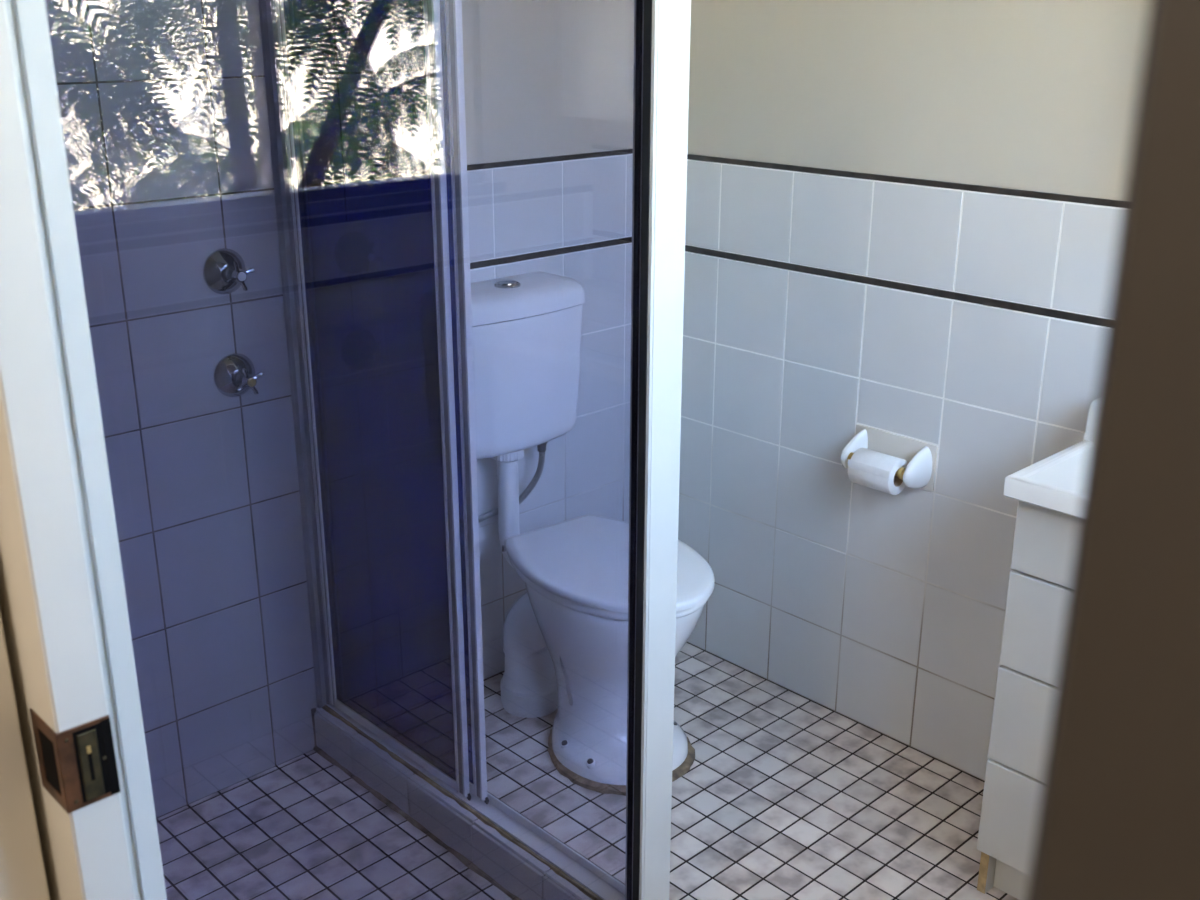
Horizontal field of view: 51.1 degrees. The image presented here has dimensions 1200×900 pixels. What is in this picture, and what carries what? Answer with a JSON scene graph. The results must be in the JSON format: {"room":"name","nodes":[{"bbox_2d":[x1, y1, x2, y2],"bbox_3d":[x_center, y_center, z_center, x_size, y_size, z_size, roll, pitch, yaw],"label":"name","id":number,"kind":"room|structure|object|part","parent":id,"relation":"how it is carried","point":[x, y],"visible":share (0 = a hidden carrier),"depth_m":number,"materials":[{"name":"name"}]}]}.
{"room":"bathroom","nodes":[
{"label":"bathroom","id":0,"kind":"room"},
{"bbox_2d":[45,0,633,817],"bbox_3d":[-0.664,-0.490,2.365,1.941,2.500,0.142,-17,26,-41],"label":"wall","id":1,"kind":"structure","parent":0,"point":[163,103],"depth_m":2.43,"materials":[{"name":"white tile"}]},
{"bbox_2d":[203,249,253,293],"bbox_3d":[-0.664,-0.319,2.273,0.084,0.084,0.069,-17,26,-41],"label":"tap","id":2,"kind":"object","parent":1,"relation":"attached to","point":[224,270],"visible":1,"depth_m":2.27,"materials":[{"name":"silver metal"}]},
{"bbox_3d":[-0.660,-0.304,2.247,0.009,0.012,0.020,12,22,30],"label":"handle arm","id":3,"kind":"part","parent":2,"relation":"part of","materials":[{"name":"silver metal"}]},
{"bbox_3d":[-0.651,-0.329,2.248,0.009,0.020,0.014,3,20,10],"label":"handle arm","id":4,"kind":"part","parent":2,"relation":"part of","materials":[{"name":"silver metal"}]},
{"bbox_3d":[-0.644,-0.297,2.267,0.014,0.020,0.009,-2,19,-7],"label":"handle arm","id":5,"kind":"part","parent":2,"relation":"part of","materials":[{"name":"silver metal"}]},
{"bbox_3d":[-0.634,-0.322,2.267,0.020,0.012,0.009,-10,22,-27],"label":"handle arm","id":6,"kind":"part","parent":2,"relation":"part of","materials":[{"name":"silver metal"}]},
{"bbox_2d":[214,353,262,396],"bbox_3d":[-0.664,-0.133,2.338,0.084,0.084,0.069,-17,26,-41],"label":"tap","id":7,"kind":"object","parent":1,"relation":"attached to","point":[234,374],"visible":1,"depth_m":2.33,"materials":[{"name":"silver metal"}]},
{"bbox_3d":[-0.660,-0.116,2.313,0.009,0.014,0.020,11,22,29],"label":"handle arm","id":8,"kind":"part","parent":7,"relation":"part of","materials":[{"name":"silver metal"}]},
{"bbox_3d":[-0.653,-0.141,2.312,0.009,0.020,0.015,5,20,14],"label":"handle arm","id":9,"kind":"part","parent":7,"relation":"part of","materials":[{"name":"silver metal"}]},
{"bbox_3d":[-0.642,-0.112,2.333,0.015,0.020,0.009,-4,20,-11],"label":"handle arm","id":10,"kind":"part","parent":7,"relation":"part of","materials":[{"name":"silver metal"}]},
{"bbox_3d":[-0.635,-0.137,2.331,0.020,0.014,0.009,-10,22,-27],"label":"handle arm","id":11,"kind":"part","parent":7,"relation":"part of","materials":[{"name":"silver metal"}]},
{"bbox_2d":[311,705,602,899],"bbox_3d":[-0.555,0.810,2.109,0.907,0.118,0.995,-17,26,-41],"label":"shower curb","id":12,"kind":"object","parent":1,"relation":"attached to","point":[483,847],"depth_m":2.39,"materials":[{"name":"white tile"}]},
{"bbox_2d":[259,0,690,899],"bbox_3d":[-0.552,-0.229,1.753,0.918,2.099,0.976,-17,26,-41],"label":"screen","id":13,"kind":"object","parent":12,"relation":"on","point":[661,27],"visible":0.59,"depth_m":1.83,"materials":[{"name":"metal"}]},
{"bbox_2d":[276,0,470,800],"bbox_3d":[-0.404,-0.359,2.186,0.012,2.039,0.475,-17,26,-41],"label":"sliding panel","id":14,"kind":"object","parent":13,"relation":"attached to","point":[362,80],"visible":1,"depth_m":2.25,"materials":[{"name":"glass"}]},
{"bbox_3d":[-0.412,0.587,2.523,0.012,0.020,0.418,-17,26,-41],"label":"rail","id":15,"kind":"part","parent":14,"relation":"part of","materials":[{"name":"metal"}]},
{"bbox_2d":[440,0,488,803],"bbox_3d":[-0.380,-0.359,2.185,0.013,2.039,0.503,-17,26,-41],"label":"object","id":16,"kind":"structure","parent":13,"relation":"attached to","point":[450,10],"depth_m":2.09,"materials":[{"name":"metal"}]},
{"bbox_3d":[-0.386,-0.362,2.190,0.005,1.991,0.446,-17,26,-41],"label":"glass pane","id":17,"kind":"part","parent":16,"relation":"part of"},
{"bbox_3d":[-0.387,0.587,2.522,0.012,0.020,0.446,-17,26,-41],"label":"rail","id":18,"kind":"part","parent":16,"relation":"part of","materials":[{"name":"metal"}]},
{"bbox_3d":[0.078,-0.212,1.711,0.068,2.090,0.042,-17,26,-41],"label":"corner post","id":19,"kind":"part","parent":13,"relation":"part of","materials":[{"name":"metal"}]},
{"bbox_2d":[156,642,1017,899],"bbox_3d":[0.093,0.946,2.026,1.936,0.115,2.072,-17,26,-41],"label":"floor","id":20,"kind":"structure","parent":0,"point":[784,795],"depth_m":2.49,"materials":[{"name":"tile"}]},
{"bbox_2d":[471,271,713,795],"bbox_3d":[-0.026,0.162,2.661,0.364,0.977,0.650,-17,26,-41],"label":"toilet","id":21,"kind":"object","parent":20,"relation":"on","point":[565,639],"visible":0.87,"depth_m":2.65,"materials":[{"name":"ceramic"}]},
{"bbox_3d":[-0.191,-0.324,2.679,0.360,0.053,0.159,-17,26,-41],"label":"cistern lid","id":22,"kind":"part","parent":21,"relation":"part of","materials":[{"name":"white ceramic"}]},
{"bbox_3d":[0.029,0.255,2.630,0.350,0.018,0.468,-17,26,-41],"label":"seat","id":23,"kind":"part","parent":21,"relation":"part of","materials":[{"name":"white plastic"}]},
{"bbox_3d":[0.029,0.235,2.623,0.360,0.023,0.488,-17,26,-41],"label":"lid","id":24,"kind":"part","parent":21,"relation":"part of","materials":[{"name":"white plastic"}]},
{"bbox_2d":[977,500,1078,899],"bbox_3d":[1.085,0.503,1.986,0.334,0.781,0.832,-17,26,-41],"label":"vanity cabinet","id":25,"kind":"object","parent":20,"relation":"on","point":[1044,544],"visible":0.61,"depth_m":2.11,"materials":[{"name":"laminate"}]},
{"bbox_3d":[0.821,0.676,2.097,0.017,0.186,0.400,-17,26,-41],"label":"drawer","id":26,"kind":"part","parent":25,"relation":"part of","materials":[{"name":"laminate"}]},
{"bbox_3d":[0.821,0.499,2.035,0.017,0.179,0.400,-17,26,-41],"label":"drawer","id":27,"kind":"part","parent":25,"relation":"part of","materials":[{"name":"laminate"}]},
{"bbox_3d":[0.821,0.329,1.975,0.017,0.173,0.400,-17,26,-41],"label":"drawer","id":28,"kind":"part","parent":25,"relation":"part of","materials":[{"name":"laminate"}]},
{"bbox_3d":[0.822,0.180,1.923,0.017,0.131,0.400,-17,26,-41],"label":"drawer","id":29,"kind":"part","parent":25,"relation":"part of","materials":[{"name":"laminate"}]},
{"bbox_2d":[1003,400,1095,517],"bbox_3d":[1.072,0.086,1.828,0.368,0.102,0.846,-17,26,-41],"label":"countertop","id":30,"kind":"structure","parent":25,"relation":"on","point":[1055,482],"depth_m":2.00,"materials":[{"name":"white ceramic"}]},
{"bbox_2d":[678,0,1150,780],"bbox_3d":[0.877,-0.448,2.253,0.142,2.500,2.440,-17,26,-41],"label":"wall","id":31,"kind":"structure","parent":0,"point":[903,217],"depth_m":2.56,"materials":[{"name":"white tile"}]},
{"bbox_2d":[841,424,937,490],"bbox_3d":[0.584,0.022,2.580,0.078,0.098,0.196,-17,26,-41],"label":"toilet roll holder","id":32,"kind":"object","parent":31,"relation":"attached to","point":[921,457],"visible":0.78,"depth_m":2.57,"materials":[{"name":"ceramic"}]},
{"bbox_2d":[848,448,907,494],"bbox_3d":[0.568,0.043,2.565,0.076,0.075,0.100,-17,26,-41],"label":"toilet roll","id":33,"kind":"object","parent":32,"relation":"hanging from","point":[872,469],"visible":0.94,"depth_m":2.54,"materials":[{"name":"paper"}]},
{"bbox_3d":[-0.505,-0.004,0.975,0.130,2.500,2.226,-17,26,-41],"label":"wall","id":34,"kind":"structure","parent":0,"visible":0},
{"bbox_2d":[0,613,49,899],"bbox_3d":[-0.473,0.185,0.927,0.054,2.075,0.084,-17,26,-41],"label":"trim","id":35,"kind":"structure","parent":34,"relation":"attached to","point":[22,869],"depth_m":0.93,"materials":[{"name":"beige paint"}]},
{"bbox_2d":[0,0,134,899],"bbox_3d":[-0.655,0.098,1.181,0.039,2.048,0.833,-17,26,-41],"label":"door","id":36,"kind":"structure","parent":34,"relation":"in","point":[46,606],"depth_m":0.86,"materials":[{"name":"white paint"}]},
{"bbox_3d":[-0.666,0.102,1.168,0.001,2.044,0.818,-17,26,-41],"label":"panel","id":37,"kind":"part","parent":36,"relation":"part of","materials":[{"name":"beige paint"}]},
{"bbox_3d":[-0.368,0.228,0.908,0.014,0.054,0.001,-17,26,-41],"label":"slot plate","id":38,"kind":"part","parent":36,"relation":"part of","materials":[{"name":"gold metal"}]},
{"bbox_2d":[5,0,166,899],"bbox_3d":[-0.380,0.172,0.965,0.040,2.075,0.022,-17,26,-41],"label":"trim","id":39,"kind":"structure","parent":34,"relation":"attached to","point":[27,20],"depth_m":0.90,"materials":[{"name":"white paint"}]},
{"bbox_2d":[1027,0,1199,899],"bbox_3d":[0.189,0.372,0.330,0.135,2.120,0.168,-17,26,-41],"label":"door","id":40,"kind":"structure","parent":34,"relation":"attached to","point":[1119,815],"depth_m":0.21,"materials":[{"name":"beige paint"}]}
]}

